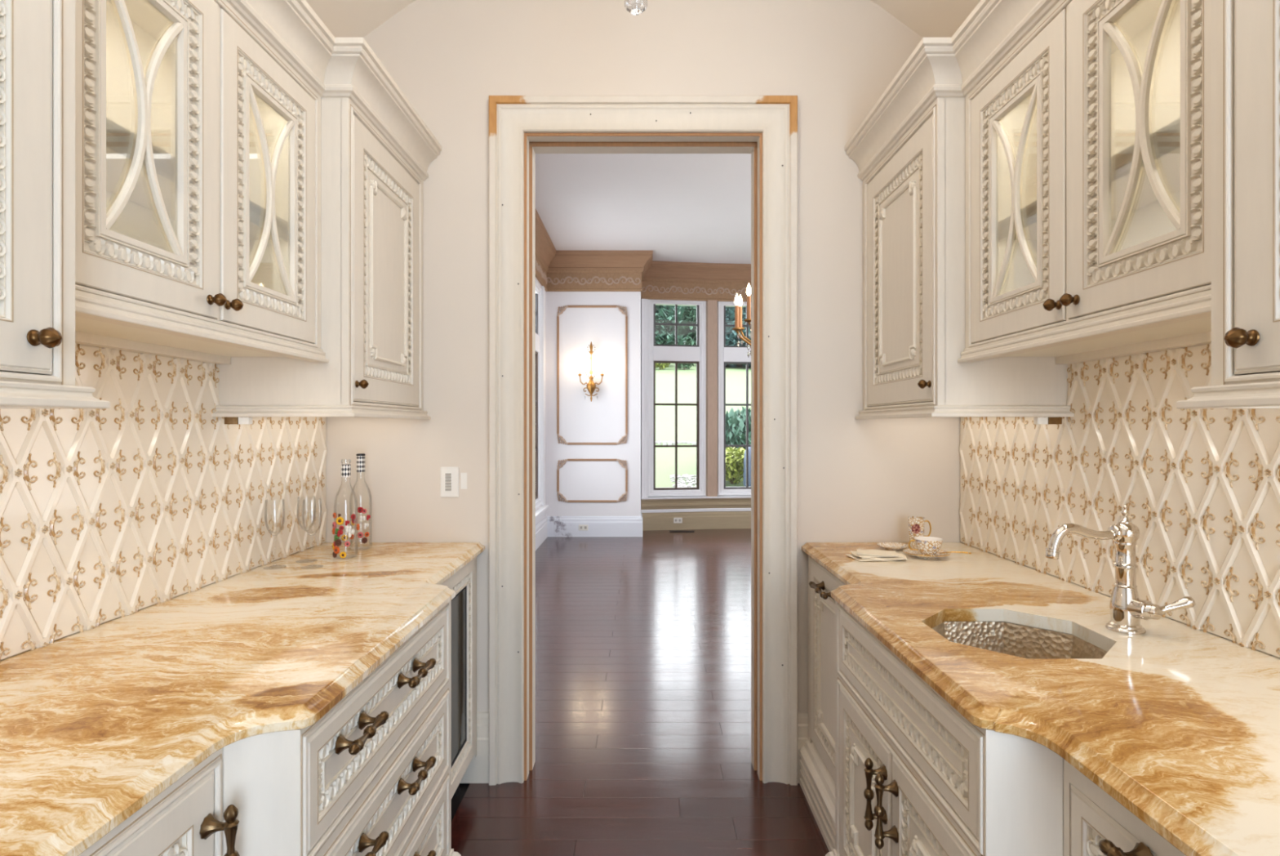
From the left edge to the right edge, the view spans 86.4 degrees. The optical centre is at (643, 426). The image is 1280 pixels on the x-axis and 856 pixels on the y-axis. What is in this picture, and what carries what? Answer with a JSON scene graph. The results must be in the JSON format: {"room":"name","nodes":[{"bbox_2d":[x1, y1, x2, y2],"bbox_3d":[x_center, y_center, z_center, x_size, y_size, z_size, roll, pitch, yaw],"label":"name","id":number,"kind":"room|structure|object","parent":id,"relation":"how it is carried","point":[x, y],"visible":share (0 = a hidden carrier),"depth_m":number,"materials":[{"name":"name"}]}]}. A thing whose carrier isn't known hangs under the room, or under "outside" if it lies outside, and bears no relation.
{"room":"butler's pantry","nodes":[
{"label":"butler's pantry","id":0,"kind":"room"},
{"bbox_2d":[0,277,546,660],"bbox_3d":[-1.275,-0.387,3.400,0.150,3.490,10.200,0,0,0],"label":"wall","id":1,"kind":"structure","parent":0,"point":[535,277],"depth_m":8.32,"materials":[{"name":"paint"}]},
{"bbox_2d":[0,0,110,408],"bbox_3d":[-1.010,-0.548,0.730,0.413,1.043,0.619,0,0,0],"label":"upper cabinet","id":2,"kind":"object","parent":1,"relation":"attached to","point":[37,37],"visible":1,"depth_m":0.94,"materials":[{"name":"paint"}]},
{"bbox_2d":[226,0,441,181],"bbox_3d":[-0.846,-1.006,1.516,0.148,0.132,2.192,0,0,0],"label":"crown molding","id":3,"kind":"structure","parent":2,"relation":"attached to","point":[332,66],"depth_m":1.92,"materials":[{"name":"paint"}]},
{"bbox_2d":[0,342,327,659],"bbox_3d":[-1.214,0.149,1.523,0.016,0.664,2.182,0,0,0],"label":"tile backsplash","id":4,"kind":"structure","parent":1,"relation":"attached to","point":[146,499],"depth_m":1.63,"materials":[{"name":"tile"}]},
{"bbox_2d":[75,0,328,364],"bbox_3d":[-1.049,-0.624,1.479,0.333,0.893,0.934,0,0,0],"label":"upper cabinet","id":5,"kind":"object","parent":1,"relation":"attached to","point":[197,144],"visible":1,"depth_m":1.41,"materials":[{"name":"paint"}]},
{"bbox_2d":[212,97,431,418],"bbox_3d":[-1.010,-0.548,2.264,0.411,1.043,0.691,0,0,0],"label":"upper cabinet","id":6,"kind":"object","parent":1,"relation":"attached to","point":[372,199],"visible":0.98,"depth_m":2.02,"materials":[{"name":"paint"}]},
{"bbox_2d":[535,515,547,550],"bbox_3d":[-1.188,1.232,5.592,0.024,0.252,5.616,0,0,0],"label":"baseboard","id":7,"kind":"structure","parent":1,"relation":"attached to","point":[541,527],"depth_m":7.89,"materials":[{"name":"white wood"}]},
{"bbox_2d":[535,280,549,524],"bbox_3d":[-1.220,-0.287,7.220,0.180,2.750,1.960,0,0,0],"label":"window","id":8,"kind":"structure","parent":1,"relation":"in","point":[540,291],"depth_m":7.99,"materials":[{"name":"white wood"}]},
{"bbox_2d":[556,305,627,444],"bbox_3d":[-0.627,-0.632,8.390,0.873,1.718,0.037,0,0,0],"label":"trim","id":9,"kind":"structure","parent":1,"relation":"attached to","point":[562,309],"depth_m":8.38,"materials":[{"name":"brown wood"}]},
{"bbox_2d":[556,458,627,502],"bbox_3d":[-0.627,0.668,8.390,0.873,0.538,0.037,0,0,0],"label":"trim","id":10,"kind":"structure","parent":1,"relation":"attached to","point":[562,463],"depth_m":8.38,"materials":[{"name":"brown wood"}]},
{"bbox_2d":[535,208,751,301],"bbox_3d":[-0.046,-1.897,6.923,3.663,0.469,7.921,0,0,39],"label":"trim","id":11,"kind":"structure","parent":1,"relation":"attached to","point":[555,270],"depth_m":8.39,"materials":[{"name":"brown wood"}]},
{"bbox_2d":[546,291,640,521],"bbox_3d":[-0.665,-0.387,8.675,1.270,3.490,0.550,0,0,0],"label":"panel","id":12,"kind":"object","parent":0,"point":[602,419],"visible":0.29,"depth_m":8.40,"materials":[{"name":"paint"}]},
{"bbox_2d":[577,341,604,401],"bbox_3d":[-0.635,-0.669,8.333,0.318,0.735,0.129,0,0,0],"label":"wall sconce","id":13,"kind":"object","parent":12,"relation":"attached to","point":[591,386],"visible":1,"depth_m":8.31,"materials":[{"name":"gold metal"}]},
{"bbox_2d":[547,511,642,536],"bbox_3d":[-0.591,1.232,8.613,1.170,0.252,0.474,0,0,0],"label":"baseboard","id":14,"kind":"structure","parent":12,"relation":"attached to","point":[557,526],"depth_m":8.38,"materials":[{"name":"white wood"}]},
{"bbox_2d":[578,524,587,530],"bbox_3d":[-0.735,1.243,8.372,0.116,0.072,0.008,0,0,0],"label":"wall outlet","id":15,"kind":"object","parent":14,"relation":"attached to","point":[581,526],"visible":1,"depth_m":8.37,"materials":[{"name":"white plastic"}]},
{"bbox_2d":[451,528,829,855],"bbox_3d":[1.375,1.388,3.801,5.250,0.060,11.102,0,0,0],"label":"floor","id":16,"kind":"structure","parent":0,"point":[643,643],"depth_m":3.15,"materials":[{"name":"wood"}]},
{"bbox_2d":[78,747,239,855],"bbox_3d":[-0.888,0.916,0.613,0.607,0.883,0.825,0,0,0],"label":"base cabinet","id":17,"kind":"object","parent":16,"relation":"on","point":[185,818],"visible":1,"depth_m":0.94,"materials":[{"name":"paint"}]},
{"bbox_2d":[222,600,461,855],"bbox_3d":[-0.840,0.916,1.470,0.703,0.883,0.938,0,0,0],"label":"base cabinet","id":18,"kind":"object","parent":16,"relation":"on","point":[371,775],"visible":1,"depth_m":1.29,"materials":[{"name":"paint"}]},
{"bbox_2d":[0,542,484,855],"bbox_3d":[-0.871,0.459,1.395,0.698,0.030,2.431,0,0,0],"label":"countertop","id":19,"kind":"structure","parent":18,"relation":"on","point":[96,722],"depth_m":1.22,"materials":[{"name":"stone"}]},
{"bbox_2d":[262,498,286,568],"bbox_3d":[-1.160,0.337,2.145,0.065,0.213,0.065,0,0,0],"label":"wine glass","id":20,"kind":"object","parent":19,"relation":"on","point":[274,566],"visible":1,"depth_m":2.14,"materials":[{"name":"clear glass"}]},
{"bbox_2d":[264,498,284,535],"bbox_3d":[-1.160,0.287,2.145,0.058,0.113,0.058,0,0,0],"label":"bowl","id":21,"kind":"object","parent":20,"relation":"on","point":[270,531],"depth_m":2.14,"materials":[{"name":"clear glass"}]},
{"bbox_2d":[295,495,317,562],"bbox_3d":[-1.110,0.337,2.246,0.065,0.213,0.065,0,0,0],"label":"wine glass","id":22,"kind":"object","parent":19,"relation":"on","point":[304,560],"visible":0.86,"depth_m":2.24,"materials":[{"name":"clear glass"}]},
{"bbox_2d":[296,495,315,530],"bbox_3d":[-1.110,0.287,2.246,0.058,0.113,0.058,0,0,0],"label":"bowl","id":23,"kind":"object","parent":22,"relation":"on","point":[298,497],"depth_m":2.24,"materials":[{"name":"clear glass"}]},
{"bbox_2d":[300,498,323,568],"bbox_3d":[-1.045,0.337,2.150,0.065,0.213,0.065,0,0,0],"label":"wine glass","id":24,"kind":"object","parent":19,"relation":"on","point":[308,566],"visible":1,"depth_m":2.15,"materials":[{"name":"clear glass"}]},
{"bbox_2d":[302,498,322,535],"bbox_3d":[-1.045,0.287,2.150,0.058,0.113,0.058,0,0,0],"label":"bowl","id":25,"kind":"object","parent":24,"relation":"on","point":[308,531],"depth_m":2.14,"materials":[{"name":"clear glass"}]},
{"bbox_2d":[332,458,359,558],"bbox_3d":[-1.010,0.278,2.314,0.084,0.332,0.087,0,0,0],"label":"bottle","id":26,"kind":"object","parent":19,"relation":"on","point":[345,468],"visible":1,"depth_m":2.29,"materials":[{"name":"clear glass"}]},
{"bbox_2d":[332,521,336,528],"bbox_3d":[-1.039,0.332,2.289,0.010,0.023,0.023,0,0,-42],"label":"flower","id":27,"kind":"object","parent":26,"relation":"on","point":[334,524],"depth_m":2.29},
{"bbox_2d":[333,546,340,553],"bbox_3d":[-1.026,0.414,2.280,0.027,0.027,0.011,0,0,25],"label":"flower","id":28,"kind":"object","parent":26,"relation":"on","point":[336,549],"depth_m":2.28,"materials":[{"name":"orange paint"}]},
{"bbox_2d":[334,537,342,546],"bbox_3d":[-1.020,0.388,2.278,0.026,0.027,0.011,0,0,15],"label":"flower","id":29,"kind":"object","parent":26,"relation":"on","point":[338,542],"depth_m":2.28,"materials":[{"name":"brown paint"}]},
{"bbox_2d":[335,515,344,524],"bbox_3d":[-1.013,0.316,2.277,0.027,0.029,0.013,0,0,0],"label":"flower","id":30,"kind":"object","parent":26,"relation":"on","point":[339,520],"depth_m":2.27,"materials":[{"name":"yellow paint"}]},
{"bbox_2d":[339,551,346,558],"bbox_3d":[-1.003,0.430,2.278,0.022,0.023,0.011,0,0,0],"label":"flower","id":31,"kind":"object","parent":26,"relation":"on","point":[343,554],"depth_m":2.28,"materials":[{"name":"yellow paint"}]},
{"bbox_2d":[341,533,347,540],"bbox_3d":[-1.029,0.384,2.348,0.023,0.023,0.009,0,0,-30],"label":"flower","id":32,"kind":"object","parent":26,"relation":"on","point":[344,537],"depth_m":2.35,"materials":[{"name":"yellow paint"}]},
{"bbox_2d":[344,540,350,546],"bbox_3d":[-0.991,0.394,2.282,0.019,0.019,0.008,0,0,-30],"label":"flower","id":33,"kind":"object","parent":26,"relation":"on","point":[347,543],"depth_m":2.28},
{"bbox_2d":[351,513,355,519],"bbox_3d":[-0.977,0.304,2.296,0.009,0.019,0.018,0,0,30],"label":"flower","id":34,"kind":"object","parent":26,"relation":"on","point":[353,516],"depth_m":2.29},
{"bbox_2d":[349,453,372,550],"bbox_3d":[-1.025,0.271,2.473,0.078,0.345,0.081,0,0,0],"label":"bottle","id":35,"kind":"object","parent":19,"relation":"on","point":[360,456],"visible":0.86,"depth_m":2.46,"materials":[{"name":"clear glass"}]},
{"bbox_2d":[358,531,363,537],"bbox_3d":[-1.013,0.389,2.439,0.023,0.023,0.010,0,0,-20],"label":"flower","id":36,"kind":"object","parent":35,"relation":"on","point":[360,534],"depth_m":2.44,"materials":[{"name":"pink paint"}]},
{"bbox_2d":[358,506,363,512],"bbox_3d":[-1.013,0.299,2.439,0.023,0.023,0.010,0,0,-20],"label":"flower","id":37,"kind":"object","parent":35,"relation":"on","point":[360,508],"depth_m":2.44,"materials":[{"name":"red paint"}]},
{"bbox_2d":[361,537,367,542],"bbox_3d":[-1.000,0.409,2.446,0.023,0.023,0.010,0,0,-42],"label":"flower","id":38,"kind":"object","parent":35,"relation":"on","point":[364,540],"depth_m":2.44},
{"bbox_2d":[440,555,476,797],"bbox_3d":[-0.911,0.916,2.260,0.562,0.883,0.660,0,0,0],"label":"wine cooler","id":39,"kind":"object","parent":16,"relation":"on","point":[464,581],"visible":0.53,"depth_m":2.42,"materials":[{"name":"paint"}]},
{"bbox_2d":[669,530,694,532],"bbox_3d":[0.500,1.354,8.800,0.320,0.007,0.120,0,0,0],"label":"floor vent","id":40,"kind":"object","parent":16,"relation":"in","point":[669,531],"visible":1,"depth_m":8.74,"materials":[{"name":"metal"}]},
{"bbox_2d":[799,555,845,851],"bbox_3d":[0.886,0.916,2.263,0.612,0.883,0.675,0,0,0],"label":"base cabinet","id":41,"kind":"object","parent":16,"relation":"on","point":[817,762],"visible":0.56,"depth_m":2.38,"materials":[{"name":"paint"}]},
{"bbox_2d":[825,600,1063,855],"bbox_3d":[0.840,0.916,1.470,0.703,0.883,0.938,0,0,0],"label":"base cabinet","id":42,"kind":"object","parent":16,"relation":"on","point":[914,776],"visible":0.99,"depth_m":1.32,"materials":[{"name":"paint"}]},
{"bbox_2d":[801,542,1279,855],"bbox_3d":[0.871,0.459,1.395,0.698,0.030,2.431,0,0,0],"label":"countertop","id":43,"kind":"structure","parent":42,"relation":"on","point":[1179,723],"depth_m":1.17,"materials":[{"name":"stone"}]},
{"bbox_2d":[845,549,906,560],"bbox_3d":[0.789,0.433,2.293,0.188,0.020,0.124,0,0,0],"label":"napkin","id":44,"kind":"object","parent":43,"relation":"on","point":[860,554],"visible":1,"depth_m":2.26,"materials":[{"name":"fabric"}]},
{"bbox_2d":[876,542,908,550],"bbox_3d":[0.905,0.436,2.465,0.113,0.016,0.113,0,0,0],"label":"saucer","id":45,"kind":"object","parent":43,"relation":"on","point":[888,545],"visible":0.96,"depth_m":2.48,"materials":[{"name":"ceramic"}]},
{"bbox_2d":[907,515,931,547],"bbox_3d":[0.991,0.386,2.450,0.073,0.116,0.057,0,0,39],"label":"cup","id":46,"kind":"object","parent":43,"relation":"on","point":[916,523],"visible":0.62,"depth_m":2.44,"materials":[{"name":"ceramic"}]},
{"bbox_2d":[902,547,951,558],"bbox_3d":[0.963,0.435,2.315,0.150,0.018,0.150,0,0,0],"label":"saucer","id":47,"kind":"object","parent":43,"relation":"on","point":[915,553],"visible":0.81,"depth_m":2.31,"materials":[{"name":"ceramic"}]},
{"bbox_2d":[908,536,942,555],"bbox_3d":[0.968,0.409,2.312,0.092,0.058,0.092,0,0,-35],"label":"tea cup","id":48,"kind":"object","parent":47,"relation":"on","point":[926,545],"visible":0.97,"depth_m":2.29,"materials":[{"name":"ceramic"}]},
{"bbox_2d":[939,551,971,554],"bbox_3d":[1.050,0.426,2.293,0.099,0.013,0.009,0,0,27],"label":"teaspoon","id":49,"kind":"object","parent":47,"relation":"on","point":[970,553],"visible":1,"depth_m":2.29,"materials":[{"name":"gold metal"}]},
{"bbox_2d":[932,621,1107,657],"bbox_3d":[0.806,0.564,1.480,0.371,0.179,0.382,0,0,0],"label":"sink","id":50,"kind":"object","parent":43,"relation":"in","point":[1024,641],"visible":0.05,"depth_m":1.63,"materials":[{"name":"metal"}]},
{"bbox_2d":[1045,504,1195,634],"bbox_3d":[1.018,0.307,1.482,0.277,0.273,0.098,0,0,14],"label":"faucet","id":51,"kind":"object","parent":43,"relation":"on","point":[1126,608],"visible":1,"depth_m":1.47,"materials":[{"name":"silver metal"}]},
{"bbox_2d":[1063,759,1186,855],"bbox_3d":[0.888,0.916,0.613,0.607,0.883,0.825,0,0,0],"label":"base cabinet","id":52,"kind":"object","parent":16,"relation":"on","point":[1095,823],"visible":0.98,"depth_m":0.94,"materials":[{"name":"paint"}]},
{"bbox_2d":[305,0,980,37],"bbox_3d":[0.000,-1.852,0.437,2.544,0.980,4.374,0,0,0],"label":"ceiling","id":53,"kind":"structure","parent":0,"point":[343,18],"depth_m":2.51,"materials":[{"name":"paint"}]},
{"bbox_2d":[624,0,647,15],"bbox_3d":[-0.016,-1.407,1.500,0.364,0.995,0.320,0,0,0],"label":"crystal chandelier","id":54,"kind":"object","parent":53,"relation":"hanging from","point":[635,7],"visible":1,"depth_m":1.49,"materials":[{"name":"white"}]},
{"bbox_2d":[325,0,960,711],"bbox_3d":[0.000,-0.492,2.689,2.680,3.700,0.150,0,0,0],"label":"wall","id":55,"kind":"structure","parent":0,"point":[860,480],"depth_m":2.61,"materials":[{"name":"paint"}]},
{"bbox_2d":[440,466,458,497],"bbox_3d":[-0.742,0.213,2.610,0.070,0.116,0.009,0,0,0],"label":"light switch","id":56,"kind":"object","parent":55,"relation":"attached to","point":[449,476],"visible":1,"depth_m":2.61,"materials":[{"name":"white plastic"}]},
{"bbox_2d":[460,472,466,488],"bbox_3d":[-0.688,0.209,2.614,0.024,0.062,0.001,0,0,0],"label":"paper tag","id":57,"kind":"object","parent":55,"relation":"attached to","point":[463,475],"visible":1,"depth_m":2.61,"materials":[{"name":"white paper"}]},
{"bbox_2d":[459,711,488,782],"bbox_3d":[-0.642,1.227,2.604,0.115,0.262,0.020,0,0,0],"label":"baseboard","id":58,"kind":"structure","parent":55,"relation":"attached to","point":[477,771],"depth_m":2.59,"materials":[{"name":"paint"}]},
{"bbox_2d":[488,95,797,785],"bbox_3d":[0.000,0.052,2.681,1.170,2.611,0.206,0,0,0],"label":"door frame","id":59,"kind":"structure","parent":55,"relation":"in","point":[521,127],"depth_m":2.60,"materials":[{"name":"paint"}]},
{"bbox_2d":[797,711,808,782],"bbox_3d":[0.642,1.227,2.604,0.115,0.262,0.020,0,0,0],"label":"baseboard","id":60,"kind":"structure","parent":55,"relation":"attached to","point":[802,717],"depth_m":2.60,"materials":[{"name":"paint"}]},
{"bbox_2d":[535,153,751,263],"bbox_3d":[1.350,-2.172,6.082,5.500,0.080,6.636,0,0,0],"label":"ceiling","id":61,"kind":"structure","parent":0,"point":[679,207],"depth_m":6.50,"materials":[{"name":"paint"}]},
{"bbox_2d":[732,283,751,357],"bbox_3d":[1.060,-1.276,4.800,0.866,1.709,0.868,0,0,0],"label":"chandelier","id":62,"kind":"object","parent":61,"relation":"hanging from","point":[738,300],"visible":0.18,"depth_m":4.79,"materials":[{"name":"gold"}]},
{"bbox_2d":[734,305,738,327],"bbox_3d":[0.660,-0.772,4.800,0.027,0.156,0.027,0,0,0],"label":"candle","id":63,"kind":"object","parent":62,"relation":"on","point":[736,308],"depth_m":4.79,"materials":[{"name":"orange wax"}]},
{"bbox_2d":[738,306,742,327],"bbox_3d":[0.714,-0.802,5.000,0.027,0.156,0.027,0,0,0],"label":"candle","id":64,"kind":"object","parent":62,"relation":"on","point":[740,307],"depth_m":4.99,"materials":[{"name":"wax"}]},
{"bbox_2d":[746,295,751,318],"bbox_3d":[0.714,-0.802,4.600,0.027,0.156,0.027,0,0,0],"label":"candle","id":65,"kind":"object","parent":62,"relation":"on","point":[748,298],"depth_m":4.59,"materials":[{"name":"orange wax"}]},
{"bbox_2d":[648,495,722,509],"bbox_3d":[1.890,-0.387,9.095,3.890,3.490,0.390,0,0,0],"label":"wall","id":66,"kind":"structure","parent":0,"point":[691,495],"depth_m":9.02,"materials":[{"name":"paint"}]},
{"bbox_2d":[640,298,648,497],"bbox_3d":[0.006,-0.377,8.968,0.084,2.610,0.196,0,0,-9],"label":"trim","id":67,"kind":"structure","parent":66,"relation":"attached to","point":[644,302],"depth_m":8.88,"materials":[{"name":"white wood"}]},
{"bbox_2d":[648,299,706,496],"bbox_3d":[0.438,-0.388,9.036,0.787,2.621,0.118,0,0,-9],"label":"window","id":68,"kind":"structure","parent":66,"relation":"in","point":[676,353],"depth_m":9.02,"materials":[{"name":"white wood"}]},
{"bbox_2d":[673,517,682,523],"bbox_3d":[0.455,1.233,8.940,0.116,0.072,0.008,0,0,0],"label":"wall outlet","id":69,"kind":"object","parent":66,"relation":"attached to","point":[676,520],"visible":1,"depth_m":8.94,"materials":[{"name":"white plastic"}]},
{"bbox_2d":[640,497,751,509],"bbox_3d":[1.890,1.017,8.993,3.840,0.134,0.274,0,0,0],"label":"trim","id":70,"kind":"structure","parent":66,"relation":"attached to","point":[694,503],"depth_m":8.98,"materials":[{"name":"brown wood"}]},
{"bbox_2d":[640,507,751,512],"bbox_3d":[1.890,1.106,9.005,3.840,0.040,0.250,0,0,0],"label":"trim","id":71,"kind":"structure","parent":66,"relation":"attached to","point":[699,508],"depth_m":9.00,"materials":[{"name":"beige wood"}]},
{"bbox_2d":[640,495,751,499],"bbox_3d":[1.890,0.938,8.992,3.846,0.020,0.315,0,0,0],"label":"trim","id":72,"kind":"structure","parent":66,"relation":"attached to","point":[717,496],"depth_m":8.96,"materials":[{"name":"wood"}]},
{"bbox_2d":[641,511,751,530],"bbox_3d":[1.890,1.243,9.000,3.840,0.230,0.260,0,0,0],"label":"baseboard","id":73,"kind":"structure","parent":66,"relation":"attached to","point":[698,519],"depth_m":8.99,"materials":[{"name":"brown wood"}]},
{"bbox_2d":[706,299,717,496],"bbox_3d":[0.908,-0.372,9.105,0.132,2.600,0.170,0,0,-7],"label":"trim","id":74,"kind":"structure","parent":66,"relation":"attached to","point":[711,304],"depth_m":9.02,"materials":[{"name":"brown wood"}]},
{"bbox_2d":[717,301,751,495],"bbox_3d":[1.397,-0.388,9.151,0.818,2.621,0.118,0,0,-5],"label":"window","id":75,"kind":"structure","parent":66,"relation":"in","point":[726,354],"depth_m":9.10,"materials":[{"name":"white wood"}]},
{"bbox_2d":[962,542,1279,657],"bbox_3d":[1.282,-0.142,0.467,0.120,3.000,4.334,0,0,0],"label":"wall","id":76,"kind":"structure","parent":0,"point":[962,542],"depth_m":1.55,"materials":[{"name":"tile"}]},
{"bbox_2d":[855,97,1074,418],"bbox_3d":[1.010,-0.548,2.264,0.411,1.043,0.691,0,0,0],"label":"upper cabinet","id":77,"kind":"object","parent":76,"relation":"attached to","point":[913,199],"visible":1,"depth_m":2.01,"materials":[{"name":"paint"}]},
{"bbox_2d":[957,0,1211,364],"bbox_3d":[1.049,-0.624,1.479,0.333,0.893,0.934,0,0,0],"label":"upper cabinet","id":78,"kind":"object","parent":76,"relation":"attached to","point":[1088,144],"visible":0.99,"depth_m":1.42,"materials":[{"name":"paint"}]},
{"bbox_2d":[959,342,1279,657],"bbox_3d":[1.214,0.149,1.523,0.016,0.664,2.182,0,0,0],"label":"tile backsplash","id":79,"kind":"structure","parent":76,"relation":"attached to","point":[1200,487],"depth_m":1.63,"materials":[{"name":"tile"}]},
{"bbox_2d":[1176,0,1279,408],"bbox_3d":[1.010,-0.548,0.730,0.413,1.043,0.619,0,0,0],"label":"upper cabinet","id":80,"kind":"object","parent":76,"relation":"attached to","point":[1246,33],"visible":1,"depth_m":0.95,"materials":[{"name":"paint"}]},
{"bbox_2d":[844,0,1059,181],"bbox_3d":[0.846,-1.006,1.516,0.148,0.132,2.192,0,0,0],"label":"crown molding","id":81,"kind":"structure","parent":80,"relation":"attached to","point":[953,66],"depth_m":1.92,"materials":[{"name":"paint"}]},
{"label":"outside","id":82,"kind":"structure","parent":0,"visible":0},
{"bbox_2d":[655,363,751,487],"bbox_3d":[5.000,-2.185,32.350,70.000,6.486,46.000,0,0,0],"label":"window view","id":83,"kind":"structure","parent":82,"point":[735,377],"depth_m":21.05,"materials":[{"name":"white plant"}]},
{"bbox_2d":[655,363,670,369],"bbox_3d":[1.054,-4.005,41.990,1.364,1.117,1.396,0,0,-38],"label":"bush","id":84,"kind":"object","parent":83,"relation":"on","point":[661,366],"visible":0.29,"depth_m":41.88,"materials":[{"name":"green plant"}]},
{"bbox_2d":[655,304,692,345],"bbox_3d":[0.172,-6.333,45.814,5.572,4.956,5.336,0,0,-24],"label":"tree","id":85,"kind":"object","parent":83,"relation":"on","point":[664,313],"visible":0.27,"depth_m":44.61,"materials":[{"name":"green plant"}]},
{"bbox_2d":[655,440,696,444],"bbox_3d":[0.875,0.384,15.460,1.751,0.139,0.319,0,0,0],"label":"stone edging","id":86,"kind":"object","parent":83,"relation":"on","point":[664,442],"visible":0.32,"depth_m":15.38,"materials":[{"name":"white stone"}]},
{"bbox_2d":[669,305,696,345],"bbox_3d":[2.969,-7.669,54.155,5.224,5.313,5.677,0,0,-32],"label":"tree","id":87,"kind":"object","parent":83,"relation":"on","point":[689,332],"visible":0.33,"depth_m":52.48,"materials":[{"name":"green plant"}]},
{"bbox_2d":[669,473,696,486],"bbox_3d":[0.903,0.960,11.009,0.854,0.229,2.449,0,0,0],"label":"gravel bed","id":88,"kind":"object","parent":83,"relation":"on","point":[681,482],"visible":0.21,"depth_m":11.76,"materials":[{"name":"gravel"}]},
{"bbox_2d":[677,363,695,369],"bbox_3d":[2.557,-4.012,42.014,1.395,1.129,1.458,0,0,0],"label":"bush","id":89,"kind":"object","parent":83,"relation":"on","point":[681,366],"visible":0.3,"depth_m":41.85,"materials":[{"name":"green plant"}]},
{"bbox_2d":[695,306,751,368],"bbox_3d":[6.405,-6.635,45.828,6.051,5.908,6.179,0,0,0],"label":"tree","id":90,"kind":"object","parent":83,"relation":"on","point":[731,339],"visible":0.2,"depth_m":44.78,"materials":[{"name":"green plant"}]},
{"bbox_2d":[725,446,746,483],"bbox_3d":[1.536,0.676,11.611,0.890,0.699,0.904,0,0,0],"label":"bush","id":91,"kind":"object","parent":83,"relation":"on","point":[734,460],"visible":0.52,"depth_m":11.40,"materials":[{"name":"green plant"}]},
{"bbox_2d":[725,406,751,453],"bbox_3d":[1.833,0.247,12.591,1.100,1.273,1.099,0,0,0],"label":"bush","id":92,"kind":"object","parent":83,"relation":"on","point":[735,422],"visible":0.37,"depth_m":12.27,"materials":[{"name":"green plant"}]},
{"bbox_2d":[742,444,751,486],"bbox_3d":[1.840,0.668,11.150,0.386,0.783,0.420,0,0,0],"label":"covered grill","id":93,"kind":"object","parent":83,"relation":"on","point":[749,447],"visible":0.19,"depth_m":11.05,"materials":[{"name":"fabric"}]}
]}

